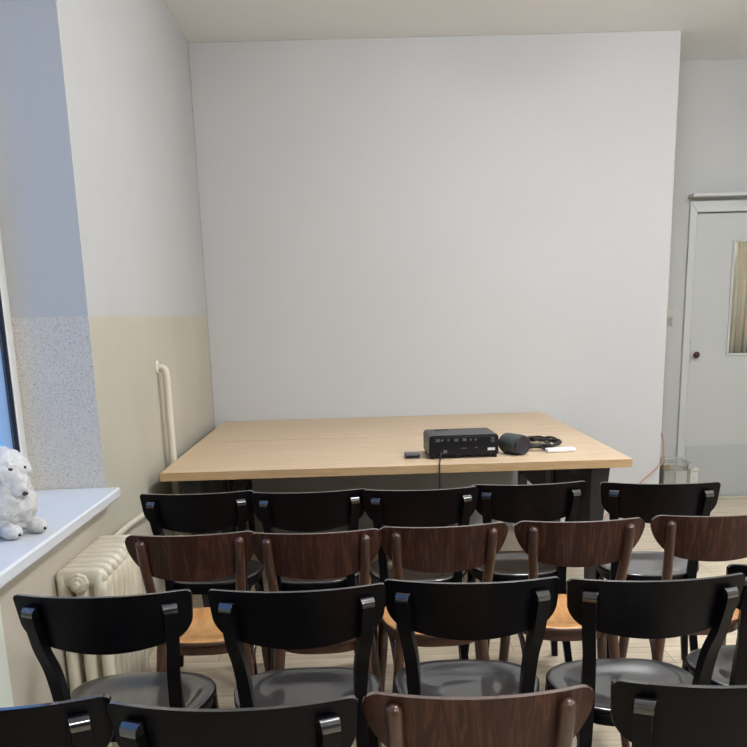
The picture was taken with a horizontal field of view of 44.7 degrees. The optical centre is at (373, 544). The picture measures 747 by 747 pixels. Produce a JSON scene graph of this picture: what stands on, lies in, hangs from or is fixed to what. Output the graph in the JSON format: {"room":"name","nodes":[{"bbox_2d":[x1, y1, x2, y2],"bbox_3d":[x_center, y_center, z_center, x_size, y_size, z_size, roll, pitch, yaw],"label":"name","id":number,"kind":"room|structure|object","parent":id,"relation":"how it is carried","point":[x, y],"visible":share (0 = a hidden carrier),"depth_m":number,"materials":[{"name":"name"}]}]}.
{"room":"lecture room","nodes":[
{"label":"lecture room","id":0,"kind":"room"},
{"bbox_2d":[0,0,221,706],"bbox_3d":[-1.092,-0.186,0.484,0.300,2.972,12.070,-2,14,-1],"label":"wall","id":1,"kind":"structure","parent":0,"point":[100,223],"depth_m":3.30,"materials":[{"name":"paint"}]},
{"bbox_2d":[0,608,13,707],"bbox_3d":[-0.929,0.615,1.794,0.006,0.770,1.215,-2,14,-1],"label":"trim","id":2,"kind":"structure","parent":1,"relation":"attached to","point":[6,699],"depth_m":2.31,"materials":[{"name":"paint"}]},
{"bbox_2d":[0,231,119,588],"bbox_3d":[-1.119,-0.809,1.928,0.389,1.923,2.376,-2,14,-1],"label":"window","id":3,"kind":"structure","parent":1,"relation":"in","point":[64,511],"depth_m":3.09,"materials":[{"name":"white plastic"}]},
{"bbox_2d":[0,446,47,539],"bbox_3d":[-1.056,-0.147,2.582,0.229,0.263,0.202,6,16,28],"label":"plush toy","id":4,"kind":"object","parent":3,"relation":"on","point":[18,500],"visible":1,"depth_m":2.53,"materials":[{"name":"fur"}]},
{"bbox_2d":[114,360,182,535],"bbox_3d":[-0.948,-0.122,3.798,0.061,1.222,1.226,-2,14,-1],"label":"pipe","id":5,"kind":"object","parent":1,"relation":"attached to","point":[162,368],"visible":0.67,"depth_m":4.25,"materials":[{"name":"beige metal"}]},
{"bbox_2d":[188,30,680,532],"bbox_3d":[0.398,-1.623,6.022,2.900,2.972,0.685,-2,14,-1],"label":"wall","id":6,"kind":"structure","parent":0,"point":[480,224],"depth_m":5.59,"materials":[{"name":"white paint"}]},
{"bbox_2d":[149,499,746,746],"bbox_3d":[1.625,1.031,1.591,5.680,0.080,13.820,-2,14,-1],"label":"floor","id":7,"kind":"structure","parent":0,"point":[219,668],"depth_m":3.83,"materials":[{"name":"laminate"}]},
{"bbox_2d":[0,694,113,746],"bbox_3d":[-0.631,0.601,1.747,0.406,0.803,0.441,-2,14,-2],"label":"dining chair","id":8,"kind":"object","parent":7,"relation":"on","point":[85,721],"visible":0.83,"depth_m":1.47,"materials":[{"name":"black wood"}]},
{"bbox_2d":[55,534,150,746],"bbox_3d":[-0.876,0.354,3.003,0.158,0.683,0.516,-2,14,-1],"label":"radiator","id":9,"kind":"object","parent":7,"relation":"on","point":[105,567],"visible":0.41,"depth_m":2.83,"materials":[{"name":"beige metal"}]},
{"bbox_2d":[13,589,218,741],"bbox_3d":[-0.607,0.455,2.325,0.406,0.803,0.441,-2,14,0],"label":"dining chair","id":10,"kind":"object","parent":7,"relation":"on","point":[104,625],"visible":0.78,"depth_m":2.07,"materials":[{"name":"black wood"}]},
{"bbox_2d":[125,531,270,675],"bbox_3d":[-0.522,0.314,2.879,0.399,0.806,0.441,-2,14,-2],"label":"dining chair","id":11,"kind":"object","parent":7,"relation":"on","point":[185,558],"visible":0.5,"depth_m":2.62,"materials":[{"name":"brown wood"}]},
{"bbox_2d":[140,490,263,674],"bbox_3d":[-0.622,0.161,3.493,0.406,0.803,0.441,-2,14,-1],"label":"dining chair","id":12,"kind":"object","parent":7,"relation":"on","point":[209,512],"visible":0.51,"depth_m":3.23,"materials":[{"name":"black wood"}]},
{"bbox_2d":[106,695,357,746],"bbox_3d":[-0.216,0.595,1.723,0.406,0.803,0.441,-1,14,1],"label":"dining chair","id":13,"kind":"object","parent":7,"relation":"on","point":[332,722],"visible":1,"depth_m":1.44,"materials":[{"name":"black wood"}]},
{"bbox_2d":[207,583,385,746],"bbox_3d":[-0.169,0.443,2.325,0.406,0.803,0.441,-2,14,-2],"label":"dining chair","id":14,"kind":"object","parent":7,"relation":"on","point":[309,619],"visible":0.7,"depth_m":2.07,"materials":[{"name":"black wood"}]},
{"bbox_2d":[252,488,365,653],"bbox_3d":[-0.224,0.158,3.463,0.406,0.803,0.441,-2,14,-2],"label":"dining chair","id":15,"kind":"object","parent":7,"relation":"on","point":[306,511],"visible":0.48,"depth_m":3.20,"materials":[{"name":"black wood"}]},
{"bbox_2d":[250,528,382,746],"bbox_3d":[-0.160,0.308,2.862,0.399,0.806,0.441,-2,14,-2],"label":"dining chair","id":16,"kind":"object","parent":7,"relation":"on","point":[307,556],"visible":0.51,"depth_m":2.60,"materials":[{"name":"brown wood"}]},
{"bbox_2d":[200,412,577,531],"bbox_3d":[0.083,-0.335,5.471,2.050,0.760,0.989,-2,14,-1],"label":"table","id":17,"kind":"object","parent":7,"relation":"on","point":[393,426],"visible":0.36,"depth_m":5.35,"materials":[{"name":"brown wood"}]},
{"bbox_2d":[160,431,632,606],"bbox_3d":[0.102,-0.091,4.503,2.050,0.760,0.989,-2,14,-1],"label":"table","id":18,"kind":"object","parent":7,"relation":"on","point":[207,467],"visible":0.52,"depth_m":4.11,"materials":[{"name":"brown wood"}]},
{"bbox_2d":[404,451,419,458],"bbox_3d":[0.176,-0.406,4.137,0.068,0.026,0.054,-3,14,-4],"label":"box","id":19,"kind":"object","parent":18,"relation":"on","point":[408,455],"visible":1,"depth_m":4.11,"materials":[{"name":"grey plastic"}]},
{"bbox_2d":[439,452,441,488],"bbox_3d":[0.412,-0.112,4.500,0.056,0.802,1.051,1,14,12],"label":"power cable","id":20,"kind":"object","parent":18,"relation":"hanging from","point":[440,452],"visible":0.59,"depth_m":3.94,"materials":[{"name":"black rubber"}]},
{"bbox_2d":[423,427,498,458],"bbox_3d":[0.399,-0.470,4.194,0.314,0.109,0.261,-2,14,-3],"label":"projector","id":21,"kind":"object","parent":18,"relation":"on","point":[458,441],"visible":1,"depth_m":4.07,"materials":[{"name":"black plastic"}]},
{"bbox_2d":[499,433,529,454],"bbox_3d":[0.644,-0.461,4.160,0.092,0.093,0.134,-10,16,-29],"label":"speaker","id":22,"kind":"object","parent":18,"relation":"on","point":[509,443],"visible":0.98,"depth_m":4.12},
{"bbox_2d":[527,436,561,449],"bbox_3d":[0.773,-0.493,4.378,0.247,0.036,0.338,-2,14,-1],"label":"coiled cable","id":23,"kind":"object","parent":18,"relation":"on","point":[546,439],"visible":0.62,"depth_m":4.35,"materials":[{"name":"black rubber"}]},
{"bbox_2d":[545,447,575,452],"bbox_3d":[0.863,-0.438,4.192,0.136,0.022,0.044,-3,14,-6],"label":"remote control","id":24,"kind":"object","parent":18,"relation":"on","point":[551,449],"visible":1,"depth_m":4.17,"materials":[{"name":"white plastic"}]},
{"bbox_2d":[363,486,477,658],"bbox_3d":[0.173,0.150,3.446,0.406,0.803,0.441,-2,14,-1],"label":"dining chair","id":25,"kind":"object","parent":7,"relation":"on","point":[436,507],"visible":0.6,"depth_m":3.18,"materials":[{"name":"black wood"}]},
{"bbox_2d":[378,522,507,692],"bbox_3d":[0.203,0.290,2.895,0.399,0.806,0.441,-2,14,-3],"label":"dining chair","id":26,"kind":"object","parent":7,"relation":"on","point":[451,548],"visible":0.59,"depth_m":2.63,"materials":[{"name":"brown wood"}]},
{"bbox_2d":[384,576,559,696],"bbox_3d":[0.243,0.424,2.349,0.406,0.803,0.441,-1,14,3],"label":"dining chair","id":27,"kind":"object","parent":7,"relation":"on","point":[478,610],"visible":0.61,"depth_m":2.10,"materials":[{"name":"black wood"}]},
{"bbox_2d":[362,684,594,746],"bbox_3d":[0.180,0.581,1.740,0.399,0.806,0.441,-2,14,-1],"label":"dining chair","id":28,"kind":"object","parent":7,"relation":"on","point":[550,718],"visible":1,"depth_m":1.46,"materials":[{"name":"brown wood"}]},
{"bbox_2d":[467,481,585,661],"bbox_3d":[0.561,0.128,3.488,0.406,0.803,0.441,-2,14,-1],"label":"dining chair","id":29,"kind":"object","parent":7,"relation":"on","point":[554,501],"visible":0.56,"depth_m":3.23,"materials":[{"name":"black wood"}]},
{"bbox_2d":[499,517,644,746],"bbox_3d":[0.612,0.274,2.910,0.399,0.806,0.441,-2,14,0],"label":"dining chair","id":30,"kind":"object","parent":7,"relation":"on","point":[582,543],"visible":0.52,"depth_m":2.65,"materials":[{"name":"brown wood"}]},
{"bbox_2d":[603,432,663,518],"bbox_3d":[1.504,-0.416,5.904,0.920,0.622,0.231,-8,16,-25],"label":"cable","id":31,"kind":"object","parent":7,"relation":"on","point":[661,432],"visible":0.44,"depth_m":5.95,"materials":[{"name":"plastic"}]},
{"bbox_2d":[545,573,745,746],"bbox_3d":[0.652,0.418,2.325,0.406,0.803,0.441,-2,14,0],"label":"dining chair","id":32,"kind":"object","parent":7,"relation":"on","point":[657,609],"visible":0.66,"depth_m":2.07,"materials":[{"name":"black wood"}]},
{"bbox_2d":[595,482,720,660],"bbox_3d":[1.038,0.129,3.432,0.406,0.803,0.441,1,14,9],"label":"dining chair","id":33,"kind":"object","parent":7,"relation":"on","point":[620,500],"visible":0.61,"depth_m":3.18,"materials":[{"name":"black wood"}]},
{"bbox_2d":[660,457,693,470],"bbox_3d":[2.037,-0.401,6.234,0.206,0.407,0.288,-2,14,-1],"label":"storage box","id":34,"kind":"object","parent":7,"relation":"on","point":[668,461],"visible":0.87,"depth_m":6.12,"materials":[{"name":"clear plastic"}]},
{"bbox_2d":[659,465,674,483],"bbox_3d":[1.994,-0.368,6.232,0.070,0.325,0.190,-2,14,-1],"label":"carton","id":35,"kind":"object","parent":34,"relation":"in","point":[665,477],"visible":0.24,"depth_m":6.12,"materials":[{"name":"white cardboard"}]},
{"bbox_2d":[671,467,686,483],"bbox_3d":[2.078,-0.364,6.240,0.078,0.310,0.180,-2,14,-1],"label":"carton","id":36,"kind":"object","parent":34,"relation":"in","point":[680,476],"visible":0.34,"depth_m":6.13,"materials":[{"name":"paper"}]},
{"bbox_2d":[610,679,746,746],"bbox_3d":[0.606,0.564,1.755,0.406,0.803,0.441,-2,14,0],"label":"dining chair","id":37,"kind":"object","parent":7,"relation":"on","point":[646,714],"visible":1,"depth_m":1.48,"materials":[{"name":"black wood"}]},
{"bbox_2d":[619,515,746,661],"bbox_3d":[1.023,0.257,2.929,0.399,0.806,0.441,-1,14,1],"label":"dining chair","id":38,"kind":"object","parent":7,"relation":"on","point":[697,538],"visible":0.3,"depth_m":2.66,"materials":[{"name":"brown wood"}]},
{"bbox_2d":[681,465,698,482],"bbox_3d":[2.179,-0.377,6.280,0.070,0.330,0.170,-2,14,-1],"label":"tub","id":39,"kind":"object","parent":7,"relation":"on","point":[692,474],"visible":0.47,"depth_m":6.18,"materials":[{"name":"plastic"}]},
{"bbox_2d":[682,564,746,684],"bbox_3d":[1.050,0.388,2.400,0.406,0.803,0.441,-2,14,0],"label":"dining chair","id":40,"kind":"object","parent":7,"relation":"on","point":[730,668],"visible":0.34,"depth_m":2.25,"materials":[{"name":"black wood"}]},
{"bbox_2d":[162,0,746,60],"bbox_3d":[1.539,-1.937,0.843,5.680,0.100,13.820,-2,14,-1],"label":"ceiling","id":41,"kind":"structure","parent":0,"point":[710,29],"depth_m":5.03,"materials":[{"name":"paint"}]},
{"bbox_2d":[660,59,746,466],"bbox_3d":[3.004,-1.807,6.453,2.330,2.972,0.140,-2,14,-1],"label":"wall","id":42,"kind":"structure","parent":0,"point":[711,146],"depth_m":6.16,"materials":[{"name":"paint"}]},
{"bbox_2d":[667,307,673,325],"bbox_3d":[2.089,-1.605,6.405,0.056,0.130,0.016,-2,14,-1],"label":"light switch","id":43,"kind":"object","parent":42,"relation":"attached to","point":[670,310],"visible":0.8,"depth_m":6.40,"materials":[{"name":"beige plastic"}]},
{"bbox_2d":[675,192,746,495],"bbox_3d":[2.674,-1.373,6.485,0.978,2.133,0.214,-2,14,-1],"label":"door","id":44,"kind":"structure","parent":42,"relation":"in","point":[712,412],"depth_m":6.49,"materials":[{"name":"white paint"}]},
{"bbox_2d":[729,242,746,352],"bbox_3d":[2.708,-1.757,6.476,0.333,0.884,0.045,-2,14,-1],"label":"curtain","id":45,"kind":"object","parent":44,"relation":"hanging from","point":[738,326],"depth_m":6.48,"materials":[{"name":"beige fabric"}]},
{"bbox_2d":[718,496,746,499],"bbox_3d":[2.824,-0.351,6.734,1.210,0.022,0.018,-2,14,-1],"label":"baseboard","id":46,"kind":"structure","parent":42,"relation":"attached to","point":[719,497],"depth_m":6.72,"materials":[{"name":"white wood"}]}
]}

